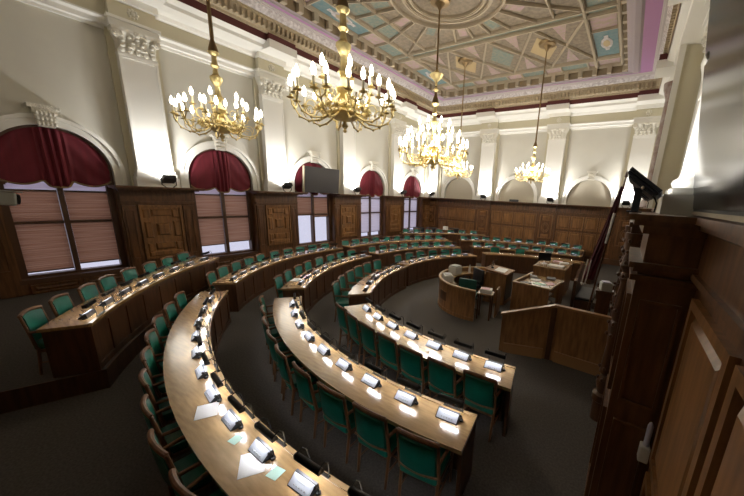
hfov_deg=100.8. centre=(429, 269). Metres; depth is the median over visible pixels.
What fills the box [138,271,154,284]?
desk lamp
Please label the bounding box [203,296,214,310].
desk lamp
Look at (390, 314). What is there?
desk lamp
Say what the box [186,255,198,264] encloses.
desk lamp
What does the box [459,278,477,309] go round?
office chair
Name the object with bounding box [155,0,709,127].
trim
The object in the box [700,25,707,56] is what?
trim
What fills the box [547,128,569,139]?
trim
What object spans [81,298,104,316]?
desk lamp
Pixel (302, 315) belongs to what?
desk lamp
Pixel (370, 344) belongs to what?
chair
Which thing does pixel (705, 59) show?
trim
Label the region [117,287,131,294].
voting console
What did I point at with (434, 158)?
chandelier
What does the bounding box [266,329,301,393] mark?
chair
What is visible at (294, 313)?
voting console
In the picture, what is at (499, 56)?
ceiling panel
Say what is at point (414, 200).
window blind
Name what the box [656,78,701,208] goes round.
trim
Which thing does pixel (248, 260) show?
chair
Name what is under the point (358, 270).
chair
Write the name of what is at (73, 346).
curved desk
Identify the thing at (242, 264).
baseboard
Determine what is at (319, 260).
chair
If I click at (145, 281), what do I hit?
voting console
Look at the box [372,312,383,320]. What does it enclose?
voting console
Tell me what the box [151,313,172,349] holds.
chair
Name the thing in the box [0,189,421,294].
trim
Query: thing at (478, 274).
office chair
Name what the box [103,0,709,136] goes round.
trim
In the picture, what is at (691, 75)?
trim
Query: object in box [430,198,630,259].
trim
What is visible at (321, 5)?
trim
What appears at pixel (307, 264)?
chair
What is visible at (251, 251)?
window
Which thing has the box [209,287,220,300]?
desk lamp
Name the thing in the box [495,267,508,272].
document
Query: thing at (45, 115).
trim
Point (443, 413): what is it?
voting console
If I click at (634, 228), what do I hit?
trim
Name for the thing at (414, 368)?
chair
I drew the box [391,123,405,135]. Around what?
trim
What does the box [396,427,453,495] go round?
chair
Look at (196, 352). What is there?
voting console
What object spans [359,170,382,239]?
window
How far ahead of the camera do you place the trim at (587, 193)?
17.92 m
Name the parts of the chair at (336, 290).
frame, armrest, seat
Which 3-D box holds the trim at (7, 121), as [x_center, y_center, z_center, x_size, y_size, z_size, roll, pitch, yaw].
[-5.089,-4.174,13.405,0.100,1.552,17.260,11,16,31]
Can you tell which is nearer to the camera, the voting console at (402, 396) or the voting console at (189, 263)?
the voting console at (402, 396)
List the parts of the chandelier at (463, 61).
stem, rod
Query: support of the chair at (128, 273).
on the platform
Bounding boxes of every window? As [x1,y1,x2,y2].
[0,125,127,285]
[188,149,259,258]
[295,162,334,247]
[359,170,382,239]
[404,177,419,231]
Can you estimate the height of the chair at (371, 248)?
0.960 m
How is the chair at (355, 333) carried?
on the floor
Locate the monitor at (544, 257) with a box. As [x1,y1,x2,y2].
[538,253,551,263]
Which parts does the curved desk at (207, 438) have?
panel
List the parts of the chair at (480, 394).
frame, seat, seat frame, leg, armrest, leg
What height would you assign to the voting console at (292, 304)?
0.094 m
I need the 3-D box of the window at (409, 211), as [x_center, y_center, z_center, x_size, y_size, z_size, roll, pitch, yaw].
[-1.260,-4.199,19.876,0.460,3.740,2.100,11,16,31]
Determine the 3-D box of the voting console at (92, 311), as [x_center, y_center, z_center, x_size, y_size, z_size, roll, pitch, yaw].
[-5.240,0.677,4.620,0.115,0.094,0.292,-4,15,-26]
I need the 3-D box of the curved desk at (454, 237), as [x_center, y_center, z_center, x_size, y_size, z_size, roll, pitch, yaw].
[0.787,-1.797,18.348,5.314,0.774,1.002,0,14,-13]
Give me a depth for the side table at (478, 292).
7.93 m
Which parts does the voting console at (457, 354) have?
plate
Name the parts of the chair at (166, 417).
frame, armrest, armrest, seat, seat frame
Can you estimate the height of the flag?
3.690 m
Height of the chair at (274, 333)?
0.960 m
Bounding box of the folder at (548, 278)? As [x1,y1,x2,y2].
[547,276,555,280]
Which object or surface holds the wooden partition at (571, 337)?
on the floor
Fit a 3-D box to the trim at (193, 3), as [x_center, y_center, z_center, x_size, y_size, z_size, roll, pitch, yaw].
[0.588,-7.126,9.019,11.180,0.220,17.220,11,16,31]
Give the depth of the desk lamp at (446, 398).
3.32 m
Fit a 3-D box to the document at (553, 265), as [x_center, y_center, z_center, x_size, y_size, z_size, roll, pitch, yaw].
[4.256,-0.116,10.189,0.500,0.040,0.300,13,17,36]
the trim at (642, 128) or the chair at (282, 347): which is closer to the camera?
the chair at (282, 347)
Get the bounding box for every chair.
[17,305,52,374]
[48,293,74,316]
[77,282,99,301]
[97,274,117,292]
[119,267,138,282]
[138,368,174,426]
[140,345,166,397]
[140,394,192,489]
[141,261,157,272]
[144,328,165,372]
[147,428,214,495]
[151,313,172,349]
[159,256,173,266]
[163,301,179,329]
[168,468,224,495]
[174,291,188,312]
[175,251,189,262]
[206,271,216,290]
[216,265,228,277]
[230,260,241,271]
[243,256,254,265]
[255,253,264,261]
[258,295,273,344]
[260,305,278,358]
[261,316,288,374]
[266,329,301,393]
[269,250,279,257]
[273,274,284,297]
[274,344,320,415]
[282,248,292,254]
[283,269,292,283]
[292,361,330,438]
[293,264,302,276]
[295,245,305,251]
[303,260,312,270]
[307,244,317,249]
[314,257,323,266]
[317,381,357,463]
[320,242,329,247]
[326,254,334,260]
[331,280,349,321]
[335,302,360,349]
[336,251,343,258]
[338,275,355,297]
[341,239,348,247]
[346,249,355,256]
[346,269,362,288]
[346,310,377,362]
[351,238,359,243]
[352,401,397,489]
[353,265,369,282]
[359,320,384,372]
[362,262,376,277]
[368,246,375,255]
[372,259,383,271]
[377,331,401,382]
[379,244,386,249]
[389,243,397,248]
[393,254,401,264]
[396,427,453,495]
[398,344,428,394]
[399,242,407,247]
[405,252,412,259]
[411,241,418,246]
[416,250,424,257]
[421,241,429,245]
[427,356,467,408]
[428,249,436,255]
[440,248,449,254]
[452,248,461,253]
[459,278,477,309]
[463,267,484,299]
[463,369,504,441]
[472,241,480,245]
[490,246,499,251]
[515,248,525,253]
[531,245,541,249]
[544,247,554,251]
[557,248,567,252]
[570,249,580,254]
[573,244,582,248]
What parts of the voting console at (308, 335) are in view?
plate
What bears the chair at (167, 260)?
on the platform
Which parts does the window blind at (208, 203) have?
head rail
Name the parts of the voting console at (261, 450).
plate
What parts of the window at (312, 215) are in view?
sill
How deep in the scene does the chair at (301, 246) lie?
11.89 m
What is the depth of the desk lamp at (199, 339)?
4.29 m
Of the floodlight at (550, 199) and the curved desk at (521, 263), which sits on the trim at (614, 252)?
the floodlight at (550, 199)
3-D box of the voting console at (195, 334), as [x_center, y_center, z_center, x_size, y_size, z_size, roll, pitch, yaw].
[-3.666,1.032,4.749,0.115,0.094,0.292,-7,17,-35]
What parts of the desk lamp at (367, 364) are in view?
lamp shade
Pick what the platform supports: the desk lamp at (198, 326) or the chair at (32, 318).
the chair at (32, 318)
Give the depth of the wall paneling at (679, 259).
2.17 m
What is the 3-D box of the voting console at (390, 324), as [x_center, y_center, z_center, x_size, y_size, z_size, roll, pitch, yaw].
[-0.659,1.006,5.457,0.115,0.094,0.292,-10,19,-42]
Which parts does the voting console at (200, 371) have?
plate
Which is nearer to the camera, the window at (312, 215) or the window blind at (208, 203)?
the window blind at (208, 203)
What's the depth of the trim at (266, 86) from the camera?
10.95 m
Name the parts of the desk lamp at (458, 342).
lamp shade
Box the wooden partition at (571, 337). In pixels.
[499,304,611,375]
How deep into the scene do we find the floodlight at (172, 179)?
8.74 m
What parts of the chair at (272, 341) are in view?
frame, leg, leg, seat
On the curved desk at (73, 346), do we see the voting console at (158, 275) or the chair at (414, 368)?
the voting console at (158, 275)
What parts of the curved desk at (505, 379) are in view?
panel, panel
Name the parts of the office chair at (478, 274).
backrest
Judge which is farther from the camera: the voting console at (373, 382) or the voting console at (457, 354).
the voting console at (457, 354)
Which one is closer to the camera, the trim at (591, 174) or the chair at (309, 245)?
the chair at (309, 245)
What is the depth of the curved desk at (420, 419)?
3.59 m
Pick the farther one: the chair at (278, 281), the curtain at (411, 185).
the curtain at (411, 185)
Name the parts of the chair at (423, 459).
leg, frame, seat, seat frame, leg, armrest, leg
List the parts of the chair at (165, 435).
frame, armrest, armrest, seat, seat frame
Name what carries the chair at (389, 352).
on the floor
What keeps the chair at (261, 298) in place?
on the floor
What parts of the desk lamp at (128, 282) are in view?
lamp shade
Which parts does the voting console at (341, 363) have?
plate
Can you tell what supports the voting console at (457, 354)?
on the curved desk at (505, 379)
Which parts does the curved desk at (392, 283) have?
panel, panel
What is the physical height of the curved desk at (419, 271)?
0.774 m
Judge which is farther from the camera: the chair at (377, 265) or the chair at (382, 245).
the chair at (382, 245)
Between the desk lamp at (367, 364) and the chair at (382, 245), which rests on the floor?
the chair at (382, 245)
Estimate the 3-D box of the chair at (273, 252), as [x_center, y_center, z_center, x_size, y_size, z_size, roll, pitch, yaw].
[-5.284,-0.170,10.749,0.584,0.960,0.499,6,14,14]
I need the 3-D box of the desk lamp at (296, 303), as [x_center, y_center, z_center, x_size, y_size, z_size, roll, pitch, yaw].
[-2.498,0.741,5.839,0.146,0.225,0.300,-5,16,-29]
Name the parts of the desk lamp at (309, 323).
lamp shade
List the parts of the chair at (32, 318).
frame, seat, leg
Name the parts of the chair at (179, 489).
frame, armrest, seat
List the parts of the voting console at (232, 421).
plate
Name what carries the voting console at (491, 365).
on the curved desk at (505, 379)
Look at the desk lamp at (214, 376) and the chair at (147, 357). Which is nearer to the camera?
the desk lamp at (214, 376)
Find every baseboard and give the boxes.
[0,263,243,299]
[584,256,619,265]
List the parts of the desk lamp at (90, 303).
lamp shade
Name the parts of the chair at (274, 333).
frame, seat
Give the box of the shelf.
[596,287,613,294]
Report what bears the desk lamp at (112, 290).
on the curved desk at (73, 346)
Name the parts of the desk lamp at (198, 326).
lamp shade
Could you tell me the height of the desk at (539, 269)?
0.990 m
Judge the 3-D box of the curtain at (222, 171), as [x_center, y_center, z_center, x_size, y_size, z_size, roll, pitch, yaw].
[-7.152,-3.339,10.443,0.148,1.397,1.892,11,16,31]
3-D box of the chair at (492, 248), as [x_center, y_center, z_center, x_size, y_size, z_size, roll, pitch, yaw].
[3.011,-0.542,13.938,0.499,0.960,0.584,3,14,1]
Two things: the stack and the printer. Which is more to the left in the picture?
the printer
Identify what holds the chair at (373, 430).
on the floor
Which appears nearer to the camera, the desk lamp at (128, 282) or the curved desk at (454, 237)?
the desk lamp at (128, 282)
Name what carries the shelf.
attached to the stand
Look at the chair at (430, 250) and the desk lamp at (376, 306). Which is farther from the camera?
the chair at (430, 250)
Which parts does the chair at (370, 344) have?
leg, frame, seat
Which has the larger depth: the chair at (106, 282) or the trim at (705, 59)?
the chair at (106, 282)
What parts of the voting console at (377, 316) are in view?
plate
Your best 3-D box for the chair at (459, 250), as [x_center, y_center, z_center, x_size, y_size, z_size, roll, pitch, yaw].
[1.254,-0.391,12.965,0.499,0.960,0.584,-3,15,-21]
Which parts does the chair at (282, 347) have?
frame, seat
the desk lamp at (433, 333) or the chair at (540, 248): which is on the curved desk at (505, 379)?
the desk lamp at (433, 333)
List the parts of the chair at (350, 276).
frame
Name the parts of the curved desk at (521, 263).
panel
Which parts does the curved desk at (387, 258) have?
panel, panel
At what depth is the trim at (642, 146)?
16.63 m
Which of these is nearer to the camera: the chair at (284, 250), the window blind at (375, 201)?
the chair at (284, 250)
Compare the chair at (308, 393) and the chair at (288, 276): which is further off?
the chair at (288, 276)
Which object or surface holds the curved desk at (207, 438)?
on the floor
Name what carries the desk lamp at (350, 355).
on the curved desk at (420, 419)
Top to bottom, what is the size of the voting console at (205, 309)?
0.094 m
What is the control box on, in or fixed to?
on the stand
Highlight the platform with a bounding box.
[0,282,209,391]
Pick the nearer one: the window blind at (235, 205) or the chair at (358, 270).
the chair at (358, 270)
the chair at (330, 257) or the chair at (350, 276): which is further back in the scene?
the chair at (330, 257)
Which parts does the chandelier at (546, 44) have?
stem, rod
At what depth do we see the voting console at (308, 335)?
4.88 m
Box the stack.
[480,287,492,293]
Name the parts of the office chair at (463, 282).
backrest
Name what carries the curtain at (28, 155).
hanging from the window at (77, 272)
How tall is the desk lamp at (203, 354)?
0.225 m
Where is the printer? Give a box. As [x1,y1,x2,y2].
[442,272,452,281]
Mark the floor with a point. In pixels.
(95, 443)
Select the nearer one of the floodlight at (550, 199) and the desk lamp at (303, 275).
the desk lamp at (303, 275)
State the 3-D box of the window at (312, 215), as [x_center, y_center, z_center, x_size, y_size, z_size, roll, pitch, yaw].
[-5.286,-2.916,13.801,0.460,3.740,2.100,11,16,31]
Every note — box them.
[227,434,243,444]
[265,465,285,480]
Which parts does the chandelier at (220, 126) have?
bulb, bulb, arm, arm, arm, arm, bulb, arm, rod, arm, arm, stem, lamp shade, arm, arm, arm, arm, arm, arm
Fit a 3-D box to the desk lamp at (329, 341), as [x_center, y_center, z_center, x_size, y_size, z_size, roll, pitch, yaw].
[-1.510,1.095,4.582,0.146,0.225,0.300,-10,19,-43]
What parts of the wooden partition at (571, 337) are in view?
sloping panel, corner post, rail, hand rail, straight panel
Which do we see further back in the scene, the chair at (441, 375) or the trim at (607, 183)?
the trim at (607, 183)
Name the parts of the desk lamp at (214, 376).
lamp shade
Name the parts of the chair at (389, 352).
frame, seat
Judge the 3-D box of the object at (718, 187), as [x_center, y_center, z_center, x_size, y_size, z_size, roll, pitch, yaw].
[1.499,-1.172,1.287,0.442,1.905,2.050,11,16,31]
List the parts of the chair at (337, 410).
leg, frame, seat, leg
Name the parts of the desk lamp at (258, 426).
lamp shade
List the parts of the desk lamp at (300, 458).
lamp shade, lamp shade, arm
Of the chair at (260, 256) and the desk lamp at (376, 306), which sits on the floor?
the chair at (260, 256)
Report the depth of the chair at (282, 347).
5.16 m
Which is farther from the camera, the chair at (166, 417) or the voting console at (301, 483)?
the chair at (166, 417)
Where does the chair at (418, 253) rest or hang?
on the floor
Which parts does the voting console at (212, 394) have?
plate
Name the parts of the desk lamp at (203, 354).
lamp shade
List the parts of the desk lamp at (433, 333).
lamp shade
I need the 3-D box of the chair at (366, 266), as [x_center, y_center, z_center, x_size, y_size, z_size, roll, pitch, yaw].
[-1.789,0.281,9.597,0.584,0.960,0.499,8,15,21]
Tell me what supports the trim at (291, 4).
attached to the ceiling at (580, 41)
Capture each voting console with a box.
[77,308,95,319]
[98,297,113,306]
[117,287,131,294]
[135,279,148,285]
[153,272,164,277]
[169,266,179,271]
[185,261,194,265]
[191,330,199,340]
[191,345,200,358]
[194,316,202,325]
[195,363,208,379]
[202,305,207,313]
[204,384,221,402]
[221,408,242,431]
[248,436,275,463]
[287,468,320,495]
[289,299,294,307]
[291,309,297,317]
[295,319,304,328]
[303,330,314,341]
[316,343,330,355]
[335,357,352,371]
[361,372,381,388]
[362,304,371,311]
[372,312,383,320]
[386,321,398,329]
[394,389,418,406]
[403,330,418,339]
[425,339,442,350]
[435,406,462,424]
[452,349,471,361]
[484,360,504,372]
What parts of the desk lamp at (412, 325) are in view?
lamp shade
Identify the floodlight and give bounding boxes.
[160,174,176,187]
[282,182,292,191]
[353,187,361,194]
[547,197,553,203]
[621,200,629,207]
[626,167,662,212]
[633,186,649,207]
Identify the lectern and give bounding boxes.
[482,264,514,304]
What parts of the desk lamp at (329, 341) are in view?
lamp shade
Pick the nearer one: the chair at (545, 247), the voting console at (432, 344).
the voting console at (432, 344)
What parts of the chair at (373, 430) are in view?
leg, frame, seat, seat frame, leg, armrest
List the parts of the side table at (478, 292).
leg, leg, leg, leg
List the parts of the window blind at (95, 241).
head rail, rail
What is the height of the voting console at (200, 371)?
0.094 m
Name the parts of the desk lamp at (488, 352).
lamp shade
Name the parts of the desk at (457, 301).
panel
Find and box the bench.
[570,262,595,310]
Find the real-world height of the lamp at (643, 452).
0.335 m
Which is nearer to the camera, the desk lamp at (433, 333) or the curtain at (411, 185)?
the desk lamp at (433, 333)
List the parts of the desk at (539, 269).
panel, panel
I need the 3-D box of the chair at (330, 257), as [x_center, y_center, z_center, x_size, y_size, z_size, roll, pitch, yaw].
[-3.243,-0.021,10.547,0.584,0.960,0.499,7,14,17]
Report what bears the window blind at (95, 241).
attached to the window at (77, 272)
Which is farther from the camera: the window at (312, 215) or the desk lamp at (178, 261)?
the window at (312, 215)
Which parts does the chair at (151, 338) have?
seat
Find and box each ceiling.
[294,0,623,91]
[303,0,624,87]
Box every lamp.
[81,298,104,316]
[101,287,122,303]
[120,278,139,293]
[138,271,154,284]
[155,265,170,276]
[171,259,184,270]
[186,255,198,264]
[196,319,208,336]
[197,333,211,353]
[198,307,210,322]
[201,350,219,371]
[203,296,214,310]
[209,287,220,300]
[210,369,233,393]
[227,392,254,418]
[231,269,242,279]
[254,418,286,446]
[293,447,330,478]
[295,301,304,314]
[299,309,310,321]
[300,273,309,283]
[307,320,321,335]
[320,332,337,350]
[339,345,358,364]
[347,479,388,495]
[364,359,386,379]
[365,296,376,309]
[375,304,388,317]
[389,311,403,326]
[397,374,421,395]
[406,320,422,335]
[428,328,445,344]
[437,389,464,411]
[454,338,473,354]
[485,347,505,364]
[637,422,653,463]
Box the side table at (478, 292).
[476,290,494,320]
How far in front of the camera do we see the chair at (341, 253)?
11.10 m
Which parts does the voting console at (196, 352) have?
plate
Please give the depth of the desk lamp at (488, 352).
4.32 m
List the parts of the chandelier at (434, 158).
arm, arm, arm, arm, arm, arm, arm, lamp shade, stem, knob, rod, arm, arm, arm, arm, arm, arm, arm, arm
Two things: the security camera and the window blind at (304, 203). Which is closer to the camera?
the security camera
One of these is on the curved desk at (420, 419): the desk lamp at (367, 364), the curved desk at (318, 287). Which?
the desk lamp at (367, 364)
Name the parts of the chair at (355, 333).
frame, seat, leg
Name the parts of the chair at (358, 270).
frame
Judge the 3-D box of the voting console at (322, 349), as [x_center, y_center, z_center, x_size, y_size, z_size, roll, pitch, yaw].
[-1.574,1.191,4.516,0.115,0.094,0.292,-10,19,-43]
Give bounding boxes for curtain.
[0,127,110,187]
[189,150,249,192]
[295,163,328,195]
[359,171,382,196]
[403,176,419,198]
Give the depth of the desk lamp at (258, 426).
2.76 m
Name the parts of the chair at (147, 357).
armrest, seat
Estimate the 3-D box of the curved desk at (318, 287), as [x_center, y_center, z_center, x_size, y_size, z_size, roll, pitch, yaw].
[-3.110,0.305,9.617,0.948,0.774,4.708,5,14,10]
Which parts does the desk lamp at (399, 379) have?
lamp shade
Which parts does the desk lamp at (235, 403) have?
lamp shade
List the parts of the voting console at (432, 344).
plate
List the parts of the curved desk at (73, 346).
panel, panel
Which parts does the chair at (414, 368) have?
seat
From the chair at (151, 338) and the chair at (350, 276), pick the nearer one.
the chair at (151, 338)
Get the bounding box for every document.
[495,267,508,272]
[547,263,564,267]
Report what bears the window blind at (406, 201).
attached to the window at (409, 211)
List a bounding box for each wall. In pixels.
[0,0,425,196]
[440,126,631,203]
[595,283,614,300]
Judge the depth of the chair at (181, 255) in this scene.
8.43 m
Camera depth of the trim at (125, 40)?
7.94 m
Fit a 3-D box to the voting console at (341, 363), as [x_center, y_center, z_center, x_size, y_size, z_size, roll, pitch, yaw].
[-1.167,1.299,4.153,0.292,0.094,0.115,14,18,39]
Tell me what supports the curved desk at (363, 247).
on the floor
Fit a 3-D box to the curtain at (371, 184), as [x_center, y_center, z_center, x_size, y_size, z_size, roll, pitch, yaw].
[-3.127,-4.623,16.518,0.148,1.397,1.892,11,16,31]
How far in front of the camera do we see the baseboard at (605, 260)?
16.00 m
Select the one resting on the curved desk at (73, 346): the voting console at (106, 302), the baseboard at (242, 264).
the voting console at (106, 302)
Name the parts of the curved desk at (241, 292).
panel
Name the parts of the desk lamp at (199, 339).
lamp shade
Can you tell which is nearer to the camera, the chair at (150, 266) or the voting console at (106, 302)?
the voting console at (106, 302)
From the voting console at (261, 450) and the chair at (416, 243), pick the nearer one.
the voting console at (261, 450)
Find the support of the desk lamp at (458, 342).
on the curved desk at (505, 379)
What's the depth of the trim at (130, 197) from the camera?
9.61 m
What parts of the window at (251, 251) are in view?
sill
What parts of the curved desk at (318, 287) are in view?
panel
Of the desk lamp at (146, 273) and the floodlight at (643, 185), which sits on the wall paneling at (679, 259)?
the floodlight at (643, 185)
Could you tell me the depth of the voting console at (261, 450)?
2.72 m
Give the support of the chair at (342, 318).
on the floor
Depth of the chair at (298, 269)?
8.86 m
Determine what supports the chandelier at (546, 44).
hanging from the ceiling at (580, 41)
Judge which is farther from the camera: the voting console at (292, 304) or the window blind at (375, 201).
the window blind at (375, 201)
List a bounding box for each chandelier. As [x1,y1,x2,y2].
[169,0,264,141]
[287,0,396,132]
[398,0,468,170]
[443,57,472,179]
[514,39,556,183]
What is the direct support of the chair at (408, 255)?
on the floor
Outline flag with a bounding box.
[580,171,627,310]
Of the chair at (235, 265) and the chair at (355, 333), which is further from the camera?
the chair at (235, 265)
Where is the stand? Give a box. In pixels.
[594,287,613,314]
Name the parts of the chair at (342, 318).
leg, frame, seat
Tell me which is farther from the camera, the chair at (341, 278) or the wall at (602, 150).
the wall at (602, 150)
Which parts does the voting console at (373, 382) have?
plate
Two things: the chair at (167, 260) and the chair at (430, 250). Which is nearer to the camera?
the chair at (167, 260)
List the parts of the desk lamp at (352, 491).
arm, lamp shade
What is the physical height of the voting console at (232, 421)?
0.094 m
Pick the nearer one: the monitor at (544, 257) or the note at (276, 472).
the note at (276, 472)
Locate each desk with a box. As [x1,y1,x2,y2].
[36,257,219,377]
[163,290,349,495]
[212,247,342,311]
[273,296,476,495]
[281,254,371,315]
[342,239,447,256]
[344,303,515,436]
[348,265,406,309]
[369,245,460,269]
[396,254,476,285]
[399,232,484,245]
[438,266,485,321]
[459,239,585,261]
[470,246,582,262]
[481,252,597,283]
[510,272,564,309]
[533,259,572,297]
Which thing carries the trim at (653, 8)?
attached to the wall at (602, 150)
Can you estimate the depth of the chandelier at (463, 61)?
14.11 m
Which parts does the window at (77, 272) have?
sill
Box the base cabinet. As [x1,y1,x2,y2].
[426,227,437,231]
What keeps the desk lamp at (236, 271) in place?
on the curved desk at (241, 292)
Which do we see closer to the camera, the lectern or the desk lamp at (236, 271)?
the desk lamp at (236, 271)
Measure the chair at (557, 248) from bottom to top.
0.960 m
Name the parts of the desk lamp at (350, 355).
lamp shade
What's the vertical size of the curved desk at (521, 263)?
0.774 m
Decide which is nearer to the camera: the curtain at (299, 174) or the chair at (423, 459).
the chair at (423, 459)
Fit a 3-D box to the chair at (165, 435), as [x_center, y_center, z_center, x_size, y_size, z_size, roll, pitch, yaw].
[-2.696,1.765,3.329,0.499,0.960,0.584,15,18,41]
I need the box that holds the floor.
[0,261,620,495]
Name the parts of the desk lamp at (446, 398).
lamp shade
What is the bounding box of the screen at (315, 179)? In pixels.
[303,165,338,193]
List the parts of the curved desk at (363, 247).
panel, panel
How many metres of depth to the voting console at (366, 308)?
6.18 m
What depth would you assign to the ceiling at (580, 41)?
11.32 m
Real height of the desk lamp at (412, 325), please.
0.225 m
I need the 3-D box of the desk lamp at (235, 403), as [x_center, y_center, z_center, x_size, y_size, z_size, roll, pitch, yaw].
[-1.945,1.425,3.144,0.300,0.225,0.146,13,17,36]
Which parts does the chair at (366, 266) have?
frame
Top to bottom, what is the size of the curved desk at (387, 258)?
0.774 m
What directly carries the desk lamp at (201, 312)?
on the curved desk at (207, 438)
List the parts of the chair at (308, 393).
leg, frame, seat, leg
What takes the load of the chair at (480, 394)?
on the floor
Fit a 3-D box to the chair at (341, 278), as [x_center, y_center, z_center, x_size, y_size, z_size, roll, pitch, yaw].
[-2.093,0.649,8.029,0.584,0.960,0.499,3,14,2]
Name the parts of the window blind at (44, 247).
head rail, rail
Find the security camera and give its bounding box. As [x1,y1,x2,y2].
[0,190,22,205]
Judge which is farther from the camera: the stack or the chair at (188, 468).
the stack
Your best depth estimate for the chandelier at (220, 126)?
5.48 m
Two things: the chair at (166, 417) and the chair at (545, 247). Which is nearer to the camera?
the chair at (166, 417)
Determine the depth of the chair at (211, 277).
7.71 m
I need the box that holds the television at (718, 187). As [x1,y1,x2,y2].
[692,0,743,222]
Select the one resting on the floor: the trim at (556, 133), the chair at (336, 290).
the chair at (336, 290)
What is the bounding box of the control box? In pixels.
[599,280,612,291]
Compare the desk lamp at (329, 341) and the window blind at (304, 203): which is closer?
the desk lamp at (329, 341)
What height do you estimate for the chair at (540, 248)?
0.960 m
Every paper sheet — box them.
[194,402,218,420]
[237,453,264,479]
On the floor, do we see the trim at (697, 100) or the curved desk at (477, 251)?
the curved desk at (477, 251)
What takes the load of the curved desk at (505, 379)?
on the floor
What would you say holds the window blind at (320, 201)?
attached to the window at (312, 215)
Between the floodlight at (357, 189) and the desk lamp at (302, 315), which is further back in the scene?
the floodlight at (357, 189)
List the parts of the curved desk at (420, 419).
panel, panel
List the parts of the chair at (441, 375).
frame, seat, seat frame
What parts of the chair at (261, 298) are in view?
frame, seat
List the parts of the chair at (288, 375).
leg, frame, leg, seat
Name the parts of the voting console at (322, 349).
plate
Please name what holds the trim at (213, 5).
attached to the wall at (602, 150)
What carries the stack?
on the side table at (478, 292)
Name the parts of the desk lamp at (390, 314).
lamp shade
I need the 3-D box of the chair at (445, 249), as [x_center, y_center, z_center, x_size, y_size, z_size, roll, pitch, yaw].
[0.743,-0.346,12.679,0.499,0.960,0.584,-4,15,-26]
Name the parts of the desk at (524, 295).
panel, panel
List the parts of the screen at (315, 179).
trim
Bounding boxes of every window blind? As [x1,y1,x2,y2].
[3,182,73,272]
[63,183,119,263]
[195,189,224,245]
[224,189,249,241]
[297,192,310,213]
[314,193,327,216]
[361,196,368,232]
[371,195,379,231]
[404,198,408,227]
[410,197,416,227]
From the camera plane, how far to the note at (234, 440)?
2.89 m
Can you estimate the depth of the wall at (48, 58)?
7.93 m
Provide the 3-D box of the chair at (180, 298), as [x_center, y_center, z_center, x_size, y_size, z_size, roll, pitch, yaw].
[-4.844,0.934,6.308,0.584,0.960,0.499,-3,15,-22]
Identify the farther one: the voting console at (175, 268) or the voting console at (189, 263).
the voting console at (189, 263)
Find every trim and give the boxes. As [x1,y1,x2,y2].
[0,113,423,196]
[0,181,432,298]
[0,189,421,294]
[0,289,209,413]
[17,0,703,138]
[24,102,417,175]
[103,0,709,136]
[106,23,160,61]
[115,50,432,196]
[126,9,651,127]
[137,205,429,258]
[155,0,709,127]
[178,0,680,117]
[196,0,680,114]
[238,0,672,105]
[254,0,667,102]
[255,76,285,99]
[263,0,663,100]
[267,0,645,99]
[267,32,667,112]
[275,0,627,97]
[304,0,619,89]
[311,0,618,84]
[327,8,612,80]
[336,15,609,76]
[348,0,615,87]
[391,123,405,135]
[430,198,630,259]
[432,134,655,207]
[441,175,615,206]
[445,178,610,206]
[458,171,597,180]
[480,133,498,142]
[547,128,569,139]
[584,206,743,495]
[589,232,642,421]
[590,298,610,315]
[609,225,630,315]
[629,220,642,233]
[633,121,659,134]
[639,81,672,206]
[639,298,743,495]
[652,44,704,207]
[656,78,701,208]
[656,188,696,215]
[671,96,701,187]
[698,51,708,99]
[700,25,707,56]
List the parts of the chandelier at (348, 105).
bulb, bulb, bulb, bulb, arm, arm, bulb, arm, bulb, arm, arm, bulb, arm, arm, stem, lamp shade, bulb, arm, bulb, arm, arm, arm, arm, bulb, bulb, arm, arm, arm, bulb, bulb, bulb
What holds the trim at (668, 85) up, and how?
attached to the wall
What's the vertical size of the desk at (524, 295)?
0.890 m
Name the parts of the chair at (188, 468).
frame, leg, armrest, armrest, seat, seat frame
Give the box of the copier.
[448,264,461,274]
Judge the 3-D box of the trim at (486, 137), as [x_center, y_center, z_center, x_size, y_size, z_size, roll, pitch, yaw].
[3.612,-7.884,18.325,1.078,0.531,0.548,11,16,31]
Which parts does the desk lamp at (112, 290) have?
lamp shade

